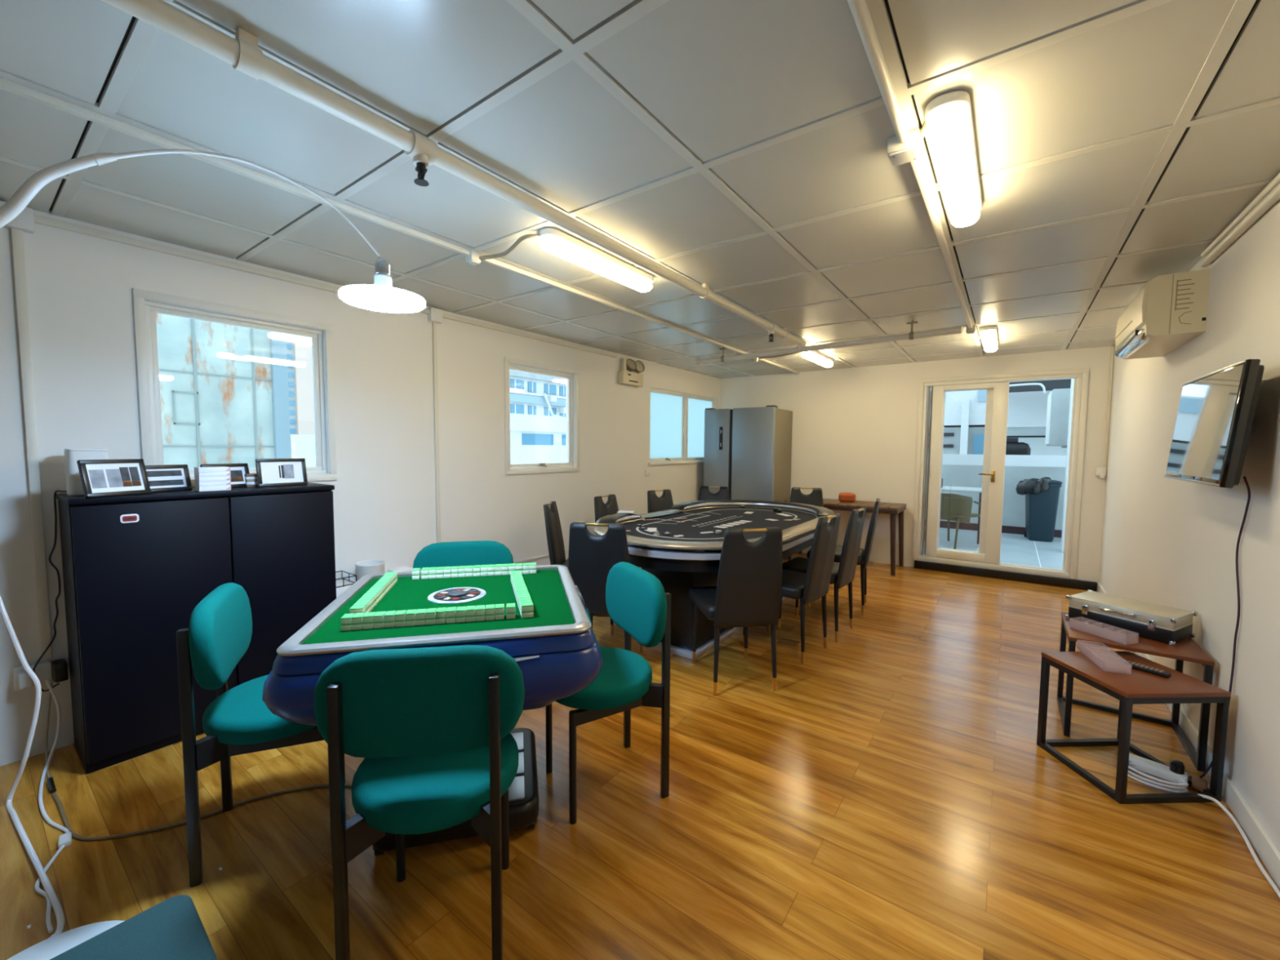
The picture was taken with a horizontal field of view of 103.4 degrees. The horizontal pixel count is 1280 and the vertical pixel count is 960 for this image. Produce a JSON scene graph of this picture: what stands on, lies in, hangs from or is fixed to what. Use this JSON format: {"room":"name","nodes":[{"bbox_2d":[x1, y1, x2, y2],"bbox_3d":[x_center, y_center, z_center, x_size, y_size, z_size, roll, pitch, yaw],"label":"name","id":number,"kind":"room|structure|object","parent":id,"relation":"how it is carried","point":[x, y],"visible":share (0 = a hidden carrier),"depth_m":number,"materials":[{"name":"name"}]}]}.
{"room":"games hall","nodes":[
{"label":"games hall","id":0,"kind":"room"},
{"bbox_2d":[0,209,719,766],"bbox_3d":[-1.720,-0.090,3.221,0.120,2.343,9.564,3,5,36],"label":"wall","id":1,"kind":"structure","parent":0,"point":[80,286],"depth_m":3.06,"materials":[{"name":"white paint"}]},
{"bbox_2d":[0,200,52,659],"bbox_3d":[-2.469,-0.166,2.051,0.045,1.835,0.090,3,5,36],"label":"conduit","id":2,"kind":"object","parent":1,"relation":"attached to","point":[24,221],"visible":0.92,"depth_m":2.05,"materials":[{"name":"beige"}]},
{"bbox_2d":[13,660,53,690],"bbox_3d":[-2.487,0.807,2.072,0.075,0.090,0.100,3,5,36],"label":"wall socket","id":3,"kind":"object","parent":1,"relation":"attached to","point":[43,670],"visible":0.85,"depth_m":2.07,"materials":[{"name":"white plastic"}]},
{"bbox_2d":[51,658,68,682],"bbox_3d":[-2.439,0.801,2.125,0.086,0.075,0.038,3,5,36],"label":"power adapter","id":4,"kind":"object","parent":3,"relation":"attached to","point":[60,667],"visible":1,"depth_m":2.10,"materials":[{"name":"black plastic"}]},
{"bbox_2d":[32,490,66,691],"bbox_3d":[-2.438,0.455,2.101,0.076,0.821,0.146,3,5,36],"label":"cable","id":5,"kind":"object","parent":1,"relation":"attached to","point":[55,491],"visible":0.84,"depth_m":2.12,"materials":[{"name":"black plastic"}]},
{"bbox_2d":[132,288,337,486],"bbox_3d":[-2.075,-0.434,2.660,0.089,0.908,0.830,3,5,36],"label":"window","id":6,"kind":"structure","parent":1,"relation":"in","point":[150,309],"depth_m":2.50,"materials":[{"name":"white"}]},
{"bbox_2d":[34,213,617,357],"bbox_3d":[-2.354,-1.063,2.161,0.022,0.030,7.160,3,5,36],"label":"wall trunking","id":7,"kind":"structure","parent":1,"relation":"attached to","point":[41,220],"depth_m":2.53,"materials":[{"name":"beige plastic"}]},
{"bbox_2d":[427,306,443,542],"bbox_3d":[-1.402,-0.233,3.505,0.045,1.875,0.090,3,5,36],"label":"conduit","id":8,"kind":"object","parent":1,"relation":"attached to","point":[435,316],"visible":0.77,"depth_m":3.49,"materials":[{"name":"beige"}]},
{"bbox_2d":[504,356,579,475],"bbox_3d":[-0.843,-0.524,4.339,0.089,0.927,0.843,3,5,36],"label":"window","id":9,"kind":"structure","parent":1,"relation":"in","point":[541,466],"depth_m":4.34,"materials":[{"name":"white"}]},
{"bbox_2d":[617,357,644,386],"bbox_3d":[-0.083,-1.113,5.208,0.107,0.272,0.355,3,5,36],"label":"emergency light","id":10,"kind":"object","parent":1,"relation":"attached to","point":[624,377],"visible":1,"depth_m":5.17,"materials":[{"name":"beige plastic"}]},
{"bbox_2d":[649,387,715,462],"bbox_3d":[0.542,-0.648,6.236,0.076,0.830,1.555,3,5,36],"label":"window","id":11,"kind":"structure","parent":1,"relation":"in","point":[677,420],"depth_m":6.12,"materials":[{"name":"white"}]},
{"bbox_2d":[0,0,1279,378],"bbox_3d":[-0.108,-1.127,1.903,4.184,0.122,9.684,3,5,36],"label":"ceiling","id":12,"kind":"structure","parent":0,"point":[739,148],"depth_m":1.59,"materials":[{"name":"white"}]},
{"bbox_2d":[0,76,799,373],"bbox_3d":[-0.830,-1.094,2.432,0.026,0.022,9.400,3,5,36],"label":"conduit","id":13,"kind":"object","parent":12,"relation":"attached to","point":[6,85],"visible":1,"depth_m":1.79,"materials":[{"name":"beige plastic"}]},
{"bbox_2d":[101,0,806,346],"bbox_3d":[-0.832,-0.980,1.266,0.067,0.101,7.510,3,5,36],"label":"pipe","id":14,"kind":"object","parent":12,"relation":"attached to","point":[242,52],"visible":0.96,"depth_m":1.37,"materials":[{"name":"beige"}]},
{"bbox_2d":[479,227,653,292],"bbox_3d":[-0.362,-1.074,2.612,0.511,0.078,0.839,3,5,36],"label":"ceiling light","id":15,"kind":"object","parent":12,"relation":"attached to","point":[555,242],"visible":1,"depth_m":2.39,"materials":[{"name":"white plastic"}]},
{"bbox_2d":[540,237,652,292],"bbox_3d":[-0.187,-1.053,2.509,0.092,0.050,0.784,3,5,36],"label":"diffuser","id":16,"kind":"object","parent":15,"relation":"attached to","point":[569,249],"depth_m":2.42,"materials":[{"name":"white plastic"}]},
{"bbox_2d":[758,350,833,367],"bbox_3d":[1.594,-1.229,5.215,0.586,0.078,0.800,3,5,36],"label":"ceiling light","id":17,"kind":"object","parent":12,"relation":"attached to","point":[815,357],"visible":0.78,"depth_m":5.00,"materials":[{"name":"white plastic"}]},
{"bbox_2d":[801,351,832,367],"bbox_3d":[1.789,-1.204,5.073,0.092,0.050,0.784,3,5,36],"label":"diffuser","id":18,"kind":"object","parent":17,"relation":"attached to","point":[818,357],"depth_m":4.99,"materials":[{"name":"white plastic"}]},
{"bbox_2d":[694,320,962,365],"bbox_3d":[1.388,-1.133,4.199,2.195,0.145,0.061,3,5,40],"label":"pipe","id":19,"kind":"object","parent":12,"relation":"attached to","point":[911,335],"visible":0.94,"depth_m":4.01,"materials":[{"name":"beige metal"}]},
{"bbox_2d":[847,0,909,142],"bbox_3d":[-0.665,-0.900,-0.472,0.030,0.030,4.900,3,5,36],"label":"conduit","id":20,"kind":"object","parent":12,"relation":"attached to","point":[860,10],"visible":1,"depth_m":1.20,"materials":[{"name":"beige plastic"}]},
{"bbox_2d":[887,128,922,166],"bbox_3d":[0.807,-1.009,1.539,0.085,0.055,0.085,3,5,36],"label":"junction box","id":21,"kind":"object","parent":12,"relation":"attached to","point":[898,153],"visible":0.99,"depth_m":1.52,"materials":[{"name":"beige plastic"}]},
{"bbox_2d":[910,157,972,328],"bbox_3d":[1.675,-1.093,2.698,0.026,0.024,2.810,3,5,36],"label":"conduit","id":22,"kind":"object","parent":12,"relation":"attached to","point":[917,166],"visible":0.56,"depth_m":2.10,"materials":[{"name":"beige plastic"}]},
{"bbox_2d":[920,90,982,226],"bbox_3d":[1.028,-1.006,1.669,0.140,0.081,0.800,3,5,36],"label":"ceiling light","id":23,"kind":"object","parent":12,"relation":"attached to","point":[948,122],"visible":0.99,"depth_m":1.49,"materials":[{"name":"white plastic"}]},
{"bbox_2d":[980,325,998,351],"bbox_3d":[2.887,-1.153,4.171,0.104,0.078,0.800,3,5,36],"label":"ceiling light","id":24,"kind":"object","parent":12,"relation":"attached to","point":[988,334],"visible":1,"depth_m":3.95,"materials":[{"name":"white plastic"}]},
{"bbox_2d":[0,552,1279,959],"bbox_3d":[-0.124,1.230,2.054,4.184,0.120,9.684,3,5,36],"label":"floor","id":25,"kind":"structure","parent":0,"point":[895,795],"depth_m":1.69,"materials":[{"name":"laminate"}]},
{"bbox_2d":[0,595,64,938],"bbox_3d":[-1.929,0.619,1.508,0.917,1.161,0.222,3,5,36],"label":"cable","id":26,"kind":"object","parent":25,"relation":"on","point":[42,876],"visible":1,"depth_m":1.76,"materials":[{"name":"white plastic"}]},
{"bbox_2d":[34,844,64,933],"bbox_3d":[-1.724,1.189,1.467,0.406,0.013,0.051,4,5,44],"label":"cable","id":27,"kind":"object","parent":25,"relation":"on","point":[48,922],"visible":0.99,"depth_m":1.45,"materials":[{"name":"white plastic"}]},
{"bbox_2d":[38,680,69,833],"bbox_3d":[-2.174,1.002,1.861,0.697,0.331,0.068,3,5,40],"label":"cable","id":28,"kind":"object","parent":25,"relation":"on","point":[43,812],"visible":0.99,"depth_m":2.02,"materials":[{"name":"white plastic"}]},
{"bbox_2d":[49,894,217,959],"bbox_3d":[-1.085,1.118,1.036,0.300,0.220,0.300,3,5,38],"label":"stool","id":29,"kind":"object","parent":25,"relation":"on","point":[173,928],"visible":1,"depth_m":1.10,"materials":[{"name":"teal fabric"}]},
{"bbox_2d":[56,482,336,773],"bbox_3d":[-2.023,0.586,2.415,0.353,1.092,0.934,3,5,36],"label":"base cabinet","id":30,"kind":"object","parent":25,"relation":"on","point":[136,568],"visible":0.84,"depth_m":2.14,"materials":[{"name":"black metal"}]},
{"bbox_2d":[63,448,108,495],"bbox_3d":[-2.295,-0.036,2.099,0.110,0.186,0.116,3,5,36],"label":"box","id":31,"kind":"object","parent":30,"relation":"on","point":[73,482],"visible":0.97,"depth_m":2.04,"materials":[{"name":"white cardboard"}]},
{"bbox_2d":[76,458,151,497],"bbox_3d":[-2.132,-0.010,2.039,0.097,0.147,0.205,1,4,14],"label":"picture frame","id":32,"kind":"object","parent":30,"relation":"on","point":[99,477],"visible":1,"depth_m":2.02,"materials":[{"name":"black plastic"}]},
{"bbox_2d":[85,462,145,493],"bbox_3d":[-2.111,-0.009,2.034,0.034,0.116,0.175,1,4,14],"label":"print","id":33,"kind":"object","parent":32,"relation":"attached to","point":[100,477],"depth_m":2.03,"materials":[{"name":"white paper"}]},
{"bbox_2d":[145,464,192,492],"bbox_3d":[-2.119,-0.007,2.225,0.091,0.118,0.200,2,4,22],"label":"picture frame","id":34,"kind":"object","parent":30,"relation":"on","point":[169,477],"visible":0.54,"depth_m":2.24,"materials":[{"name":"black plastic"}]},
{"bbox_2d":[146,468,186,488],"bbox_3d":[-2.099,-0.006,2.216,0.027,0.087,0.170,2,4,22],"label":"print","id":35,"kind":"object","parent":34,"relation":"attached to","point":[157,477],"depth_m":2.23,"materials":[{"name":"white paper"}]},
{"bbox_2d":[200,462,249,488],"bbox_3d":[-2.007,-0.020,2.438,0.091,0.118,0.190,2,4,25],"label":"picture frame","id":36,"kind":"object","parent":30,"relation":"on","point":[237,471],"visible":0.42,"depth_m":2.46,"materials":[{"name":"black plastic"}]},
{"bbox_2d":[255,457,307,487],"bbox_3d":[-1.834,-0.040,2.576,0.087,0.140,0.215,3,4,34],"label":"picture frame","id":37,"kind":"object","parent":30,"relation":"on","point":[269,472],"visible":1,"depth_m":2.56,"materials":[{"name":"black plastic"}]},
{"bbox_2d":[260,461,303,484],"bbox_3d":[-1.815,-0.039,2.563,0.023,0.110,0.185,3,4,34],"label":"print","id":38,"kind":"object","parent":37,"relation":"attached to","point":[271,472],"depth_m":2.56,"materials":[{"name":"white paper"}]},
{"bbox_2d":[51,783,351,840],"bbox_3d":[-1.498,1.161,1.792,1.336,0.038,0.243,0,4,-4],"label":"cable","id":39,"kind":"object","parent":25,"relation":"on","point":[66,823],"visible":0.71,"depth_m":1.76,"materials":[{"name":"brown plastic"}]},
{"bbox_2d":[0,148,425,959],"bbox_3d":[-1.122,0.173,1.358,1.111,2.066,0.369,-3,5,-41],"label":"lamp","id":40,"kind":"object","parent":25,"relation":"on","point":[381,296],"visible":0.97,"depth_m":1.31,"materials":[{"name":"white metal"}]},
{"bbox_2d":[176,582,345,887],"bbox_3d":[-1.214,0.769,1.714,0.423,0.828,0.475,-1,4,-27],"label":"chair","id":41,"kind":"object","parent":25,"relation":"on","point":[218,635],"visible":0.76,"depth_m":1.52,"materials":[{"name":"fabric"}]},
{"bbox_2d":[335,570,356,598],"bbox_3d":[-1.753,0.825,2.938,0.200,0.553,0.140,3,5,36],"label":"rack","id":42,"kind":"object","parent":25,"relation":"on","point":[342,585],"visible":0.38,"depth_m":2.90,"materials":[{"name":"white metal"}]},
{"bbox_2d":[335,570,356,587],"bbox_3d":[-1.751,0.575,2.922,0.185,0.053,0.135,3,5,36],"label":"wire basket","id":43,"kind":"object","parent":42,"relation":"on","point":[341,583],"depth_m":2.93,"materials":[{"name":"black metal"}]},
{"bbox_2d":[355,559,385,581],"bbox_3d":[-1.636,0.796,3.079,0.162,0.594,0.162,3,5,36],"label":"bin","id":44,"kind":"object","parent":25,"relation":"on","point":[367,566],"visible":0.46,"depth_m":3.01,"materials":[{"name":"white plastic"}]},
{"bbox_2d":[313,644,524,959],"bbox_3d":[-0.542,0.796,1.365,0.475,0.828,0.423,0,4,-9],"label":"chair","id":45,"kind":"object","parent":25,"relation":"on","point":[432,727],"visible":1,"depth_m":1.18,"materials":[{"name":"fabric"}]},
{"bbox_2d":[262,564,602,856],"bbox_3d":[-0.633,0.792,1.789,0.906,0.780,0.906,-1,4,-14],"label":"table","id":46,"kind":"object","parent":25,"relation":"on","point":[557,651],"visible":0.6,"depth_m":1.48,"materials":[{"name":"green fabric"}]},
{"bbox_2d":[341,577,533,631],"bbox_3d":[-0.638,0.402,1.688,0.542,0.039,0.358,-1,4,-14],"label":"tiles","id":47,"kind":"structure","parent":46,"relation":"on","point":[379,616],"depth_m":1.52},
{"bbox_2d":[412,562,536,579],"bbox_3d":[-0.677,0.376,2.089,0.486,0.039,0.039,-1,4,-14],"label":"tiles","id":48,"kind":"structure","parent":46,"relation":"on","point":[415,571],"depth_m":2.07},
{"label":"tile","id":49,"kind":"structure","parent":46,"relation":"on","visible":0},
{"bbox_2d":[349,571,397,613],"bbox_3d":[-0.919,0.385,1.763,0.038,0.020,0.463,-1,4,-14],"label":"tiles","id":50,"kind":"object","parent":49,"relation":"on","point":[354,609],"depth_m":1.70,"materials":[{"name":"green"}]},
{"bbox_2d":[413,540,513,569],"bbox_3d":[-0.835,0.729,2.378,0.475,0.828,0.423,-1,4,-14],"label":"chair","id":51,"kind":"object","parent":25,"relation":"on","point":[487,553],"visible":0.27,"depth_m":2.48,"materials":[{"name":"fabric"}]},
{"bbox_2d":[543,501,613,635],"bbox_3d":[-0.411,0.616,3.670,0.526,0.896,0.410,1,4,4],"label":"chair","id":52,"kind":"object","parent":25,"relation":"on","point":[556,548],"visible":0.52,"depth_m":3.60,"materials":[{"name":"black leather"}]},
{"bbox_2d":[568,521,642,653],"bbox_3d":[-0.192,0.661,2.980,0.410,0.896,0.526,1,4,9],"label":"chair","id":53,"kind":"object","parent":25,"relation":"on","point":[591,557],"visible":0.53,"depth_m":2.73,"materials":[{"name":"black leather"}]},
{"bbox_2d":[545,561,671,824],"bbox_3d":[-0.158,0.762,1.932,0.423,0.828,0.475,-1,4,-26],"label":"chair","id":54,"kind":"object","parent":25,"relation":"on","point":[637,601],"visible":0.79,"depth_m":1.85,"materials":[{"name":"fabric"}]},
{"bbox_2d":[594,494,643,568],"bbox_3d":[-0.086,0.587,4.155,0.526,0.896,0.410,3,4,30],"label":"chair","id":55,"kind":"object","parent":25,"relation":"on","point":[611,507],"visible":0.2,"depth_m":4.21,"materials":[{"name":"black leather"}]},
{"bbox_2d":[647,488,673,513],"bbox_3d":[0.346,0.555,4.692,0.410,0.896,0.526,-3,5,-42],"label":"chair","id":56,"kind":"object","parent":25,"relation":"on","point":[655,504],"visible":0.2,"depth_m":4.81,"materials":[{"name":"black"}]},
{"bbox_2d":[593,499,834,659],"bbox_3d":[0.632,0.654,3.847,1.328,0.810,2.288,3,5,36],"label":"table","id":57,"kind":"object","parent":25,"relation":"on","point":[681,564],"visible":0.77,"depth_m":3.25,"materials":[{"name":"black plastic"}]},
{"bbox_2d":[644,511,683,519],"bbox_3d":[0.175,0.283,4.129,0.100,0.012,0.530,3,5,36],"label":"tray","id":58,"kind":"object","parent":57,"relation":"on","point":[659,514],"depth_m":4.10,"materials":[{"name":"silver"}]},
{"bbox_2d":[635,509,797,539],"bbox_3d":[0.593,0.309,3.855,0.859,0.001,1.718,3,5,36],"label":"print","id":59,"kind":"object","parent":57,"relation":"on","point":[796,516],"depth_m":3.81},
{"bbox_2d":[697,485,729,500],"bbox_3d":[0.711,0.529,5.136,0.410,0.896,0.526,2,4,17],"label":"chair","id":60,"kind":"object","parent":25,"relation":"on","point":[704,494],"visible":0.19,"depth_m":5.33,"materials":[{"name":"black"}]},
{"bbox_2d":[688,527,782,696],"bbox_3d":[0.533,0.676,2.834,0.410,0.896,0.526,0,4,-10],"label":"chair","id":61,"kind":"object","parent":25,"relation":"on","point":[747,593],"visible":1,"depth_m":2.61,"materials":[{"name":"black leather"}]},
{"bbox_2d":[703,404,792,502],"bbox_3d":[1.347,0.003,6.361,0.905,1.796,0.624,3,5,36],"label":"fridge","id":62,"kind":"object","parent":25,"relation":"on","point":[748,451],"visible":0.59,"depth_m":6.06,"materials":[{"name":"silver metal"}]},
{"bbox_2d":[742,513,839,663],"bbox_3d":[0.975,0.650,3.277,0.526,0.896,0.410,4,5,42],"label":"chair","id":63,"kind":"object","parent":25,"relation":"on","point":[812,585],"visible":0.77,"depth_m":3.08,"materials":[{"name":"black leather"}]},
{"bbox_2d":[787,487,823,560],"bbox_3d":[1.668,0.541,5.056,0.410,0.896,0.526,1,4,16],"label":"chair","id":64,"kind":"object","parent":25,"relation":"on","point":[815,497],"visible":0.18,"depth_m":5.24,"materials":[{"name":"black leather"}]},
{"bbox_2d":[777,506,866,642],"bbox_3d":[1.298,0.630,3.624,0.526,0.896,0.410,3,5,38],"label":"chair","id":65,"kind":"object","parent":25,"relation":"on","point":[842,574],"visible":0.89,"depth_m":3.44,"materials":[{"name":"black leather"}]},
{"bbox_2d":[806,498,879,614],"bbox_3d":[1.682,0.597,4.185,0.526,0.896,0.410,2,4,27],"label":"chair","id":66,"kind":"object","parent":25,"relation":"on","point":[864,554],"visible":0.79,"depth_m":3.97,"materials":[{"name":"black leather"}]},
{"bbox_2d":[784,498,906,575],"bbox_3d":[2.301,0.599,5.729,1.192,0.701,0.550,3,5,36],"label":"side table","id":67,"kind":"object","parent":25,"relation":"on","point":[891,508],"visible":0.64,"depth_m":5.44,"materials":[{"name":"brown wood"}]},
{"bbox_2d":[1036,651,1231,804],"bbox_3d":[1.959,0.974,2.044,0.395,0.420,0.380,0,4,-2],"label":"coffee table","id":68,"kind":"object","parent":25,"relation":"on","point":[1137,686],"visible":0.91,"depth_m":1.92,"materials":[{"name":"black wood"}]},
{"bbox_2d":[1111,657,1171,677],"bbox_3d":[2.020,0.755,2.039,0.042,0.017,0.170,-2,4,-29],"label":"remote control","id":69,"kind":"object","parent":68,"relation":"on","point":[1138,666],"visible":1,"depth_m":2.03,"materials":[{"name":"black plastic"}]},
{"bbox_2d":[1057,612,1214,772],"bbox_3d":[2.241,0.936,2.335,0.445,0.462,0.430,3,5,36],"label":"coffee table","id":70,"kind":"object","parent":25,"relation":"on","point":[1187,649],"visible":0.7,"depth_m":2.26,"materials":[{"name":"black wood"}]},
{"bbox_2d":[1065,589,1197,646],"bbox_3d":[2.297,0.642,2.386,0.266,0.120,0.395,-1,4,-27],"label":"case","id":71,"kind":"object","parent":70,"relation":"on","point":[1168,624],"visible":1,"depth_m":2.32,"materials":[{"name":"silver plastic"}]},
{"bbox_2d":[1127,753,1207,792],"bbox_3d":[2.041,1.144,1.975,0.150,0.088,0.233,-3,5,-40],"label":"power strip","id":72,"kind":"object","parent":25,"relation":"on","point":[1175,774],"visible":0.8,"depth_m":1.97,"materials":[{"name":"white plastic"}]},
{"bbox_2d":[1196,793,1279,897],"bbox_3d":[1.790,1.208,1.373,0.091,0.035,1.209,3,4,32],"label":"lead","id":73,"kind":"object","parent":25,"relation":"on","point":[1242,833],"visible":0.98,"depth_m":1.66,"materials":[{"name":"white plastic"}]},
{"bbox_2d":[720,346,1111,582],"bbox_3d":[2.710,-0.228,5.826,3.944,2.343,0.120,3,5,36],"label":"wall","id":74,"kind":"structure","parent":0,"point":[855,429],"depth_m":5.73,"materials":[{"name":"white paint"}]},
{"bbox_2d":[911,368,1088,579],"bbox_3d":[3.592,-0.079,5.147,1.380,1.975,0.164,3,5,36],"label":"door","id":75,"kind":"structure","parent":74,"relation":"in","point":[988,556],"depth_m":5.17,"materials":[{"name":"white"}]},
{"bbox_2d":[914,560,1097,591],"bbox_3d":[3.627,0.957,5.121,1.498,0.082,0.045,3,5,36],"label":"trim","id":76,"kind":"structure","parent":74,"relation":"attached to","point":[977,571],"depth_m":5.05,"materials":[{"name":"black wood"}]},
{"bbox_2d":[924,527,1063,569],"bbox_3d":[4.692,0.880,7.492,5.413,0.145,4.797,3,5,36],"label":"floor","id":77,"kind":"structure","parent":0,"point":[1015,548],"depth_m":6.51,"materials":[{"name":"tile"}]},
{"bbox_2d":[924,493,981,549],"bbox_3d":[4.087,0.511,6.598,0.543,0.703,0.539,-1,4,-20],"label":"chair","id":78,"kind":"object","parent":77,"relation":"on","point":[957,508],"visible":0.61,"depth_m":6.36,"materials":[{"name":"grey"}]},
{"bbox_2d":[926,484,982,544],"bbox_3d":[4.163,0.455,7.341,1.500,0.715,0.700,3,5,36],"label":"table","id":79,"kind":"object","parent":77,"relation":"on","point":[962,489],"visible":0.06,"depth_m":6.79,"materials":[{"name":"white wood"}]},
{"bbox_2d":[1016,476,1062,542],"bbox_3d":[5.541,0.397,7.070,0.490,0.885,0.550,3,4,30],"label":"wheelie bin","id":80,"kind":"object","parent":77,"relation":"on","point":[1042,495],"visible":1,"depth_m":6.92,"materials":[{"name":"blue"}]},
{"bbox_2d":[1060,378,1074,552],"bbox_3d":[5.302,-0.432,6.154,0.140,2.655,0.140,3,5,36],"label":"post","id":81,"kind":"object","parent":77,"relation":"on","point":[1072,380],"visible":0.24,"depth_m":6.17,"materials":[{"name":"white metal"}]},
{"bbox_2d":[1044,388,1070,448],"bbox_3d":[5.633,-0.791,6.585,0.485,0.750,1.000,3,5,36],"label":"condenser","id":82,"kind":"object","parent":81,"relation":"attached to","point":[1058,400],"visible":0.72,"depth_m":6.44,"materials":[{"name":"white metal"}]},
{"bbox_2d":[1044,391,1052,444],"bbox_3d":[5.491,-0.820,6.787,0.016,0.680,0.720,3,5,36],"label":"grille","id":83,"kind":"object","parent":82,"relation":"attached to","point":[1048,441],"depth_m":6.52,"materials":[{"name":"white metal"}]},
{"bbox_2d":[924,463,1066,529],"bbox_3d":[5.030,0.263,8.090,5.200,1.015,0.150,3,5,36],"label":"wall","id":84,"kind":"structure","parent":0,"point":[953,475],"depth_m":7.60,"materials":[{"name":"white paint"}]},
{"bbox_2d":[924,519,1062,537],"bbox_3d":[4.978,0.718,8.053,5.200,0.110,0.014,3,5,36],"label":"baseboard","id":85,"kind":"structure","parent":84,"relation":"attached to","point":[973,526],"depth_m":7.85,"materials":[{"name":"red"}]},
{"bbox_2d":[1098,199,1279,852],"bbox_3d":[1.558,0.086,0.826,0.120,2.343,9.564,3,5,36],"label":"wall","id":86,"kind":"structure","parent":0,"point":[1168,542],"depth_m":2.07,"materials":[{"name":"white paint"}]},
{"bbox_2d":[1095,346,1115,478],"bbox_3d":[4.214,-0.611,4.576,0.073,1.189,0.071,3,5,36],"label":"conduit","id":87,"kind":"object","parent":86,"relation":"attached to","point":[1101,472],"visible":1,"depth_m":4.58,"materials":[{"name":"beige plastic"}]},
{"bbox_2d":[1115,268,1210,359],"bbox_3d":[2.800,-0.861,2.748,0.224,0.297,0.802,3,5,36],"label":"air conditioner","id":88,"kind":"object","parent":86,"relation":"attached to","point":[1170,311],"visible":1,"depth_m":2.46,"materials":[{"name":"beige plastic"}]},
{"bbox_2d":[1097,582,1279,889],"bbox_3d":[1.456,1.213,0.883,0.014,0.085,9.428,3,5,36],"label":"baseboard","id":89,"kind":"structure","parent":86,"relation":"attached to","point":[1268,852],"depth_m":1.75,"materials":[{"name":"white"}]},
{"bbox_2d":[1164,359,1264,488],"bbox_3d":[2.251,-0.202,1.974,0.134,0.430,0.770,3,5,36],"label":"television","id":90,"kind":"object","parent":86,"relation":"attached to","point":[1216,410],"visible":1,"depth_m":1.82,"materials":[{"name":"black plastic"}]},
{"bbox_2d":[1189,476,1250,777],"bbox_3d":[2.184,0.588,1.897,0.082,1.212,0.146,3,5,36],"label":"cable","id":91,"kind":"object","parent":90,"relation":"hanging from","point":[1206,771],"visible":0.77,"depth_m":1.88,"materials":[{"name":"black plastic"}]},
{"bbox_2d":[1199,172,1279,266],"bbox_3d":[0.668,-0.875,-0.331,0.035,0.071,6.700,3,5,36],"label":"pipe","id":92,"kind":"object","parent":86,"relation":"attached to","point":[1269,195],"visible":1,"depth_m":1.94,"materials":[{"name":"beige plastic"}]},
{"label":"outside","id":93,"kind":"structure","parent":0,"visible":0},
{"bbox_2d":[155,312,291,469],"bbox_3d":[-3.408,-0.537,3.321,0.140,5.200,1.870,3,5,36],"label":"wall","id":94,"kind":"structure","parent":93,"point":[224,389],"depth_m":3.71,"materials":[{"name":"grey"}]},
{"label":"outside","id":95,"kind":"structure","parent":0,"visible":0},
{"bbox_2d":[290,434,315,466],"bbox_3d":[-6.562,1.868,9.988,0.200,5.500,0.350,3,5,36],"label":"annex","id":96,"kind":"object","parent":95,"point":[302,446],"visible":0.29,"depth_m":9.76,"materials":[{"name":"white"}]},
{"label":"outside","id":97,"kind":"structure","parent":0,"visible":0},
{"bbox_2d":[509,369,565,417],"bbox_3d":[-5.555,-0.153,37.598,6.700,14.000,26.000,3,5,36],"label":"apartment block","id":98,"kind":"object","parent":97,"point":[530,393],"visible":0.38,"depth_m":31.31,"materials":[{"name":"grey concrete"}]},
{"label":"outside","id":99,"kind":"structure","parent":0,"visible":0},
{"bbox_2d":[928,389,986,454],"bbox_3d":[7.621,0.836,16.623,6.770,6.900,4.300,3,5,36],"label":"concrete building","id":100,"kind":"structure","parent":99,"point":[964,426],"depth_m":13.30,"materials":[{"name":"grey concrete"}]},
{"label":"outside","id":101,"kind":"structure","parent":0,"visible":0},
{"bbox_2d":[286,333,315,453],"bbox_3d":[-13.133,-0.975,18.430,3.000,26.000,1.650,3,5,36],"label":"tower block","id":102,"kind":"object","parent":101,"point":[300,361],"visible":0.15,"depth_m":17.57,"materials":[{"name":"beige"}]},
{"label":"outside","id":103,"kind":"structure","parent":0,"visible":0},
{"bbox_2d":[1006,390,1066,455],"bbox_3d":[11.304,0.971,10.637,6.220,5.450,5.600,3,5,36],"label":"building","id":104,"kind":"structure","parent":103,"point":[1027,411],"depth_m":9.88,"materials":[{"name":"grey concrete"}]},
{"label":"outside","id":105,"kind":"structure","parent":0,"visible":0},
{"bbox_2d":[510,413,565,464],"bbox_3d":[-3.179,1.948,18.593,3.120,8.280,12.000,3,5,36],"label":"building","id":106,"kind":"structure","parent":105,"point":[534,438],"depth_m":15.78,"materials":[{"name":"white concrete"}]},
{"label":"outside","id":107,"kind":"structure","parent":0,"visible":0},
{"bbox_2d":[927,453,1066,466],"bbox_3d":[6.148,1.635,9.382,11.000,4.215,0.180,3,5,36],"label":"parapet","id":108,"kind":"object","parent":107,"point":[948,459],"visible":0.11,"depth_m":8.83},
{"bbox_2d":[1005,437,1031,454],"bbox_3d":[6.583,-0.596,8.930,0.520,0.300,0.160,3,5,36],"label":"covered grill","id":109,"kind":"object","parent":108,"relation":"on","point":[1013,446],"visible":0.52,"depth_m":8.85,"materials":[{"name":"black"}]},
{"bbox_2d":[1008,378,1071,393],"bbox_3d":[7.096,-1.078,8.656,1.650,1.304,2.170,3,5,36],"label":"canopy","id":110,"kind":"object","parent":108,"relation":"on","point":[1039,385],"visible":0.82,"depth_m":8.67,"materials":[{"name":"grey metal"}]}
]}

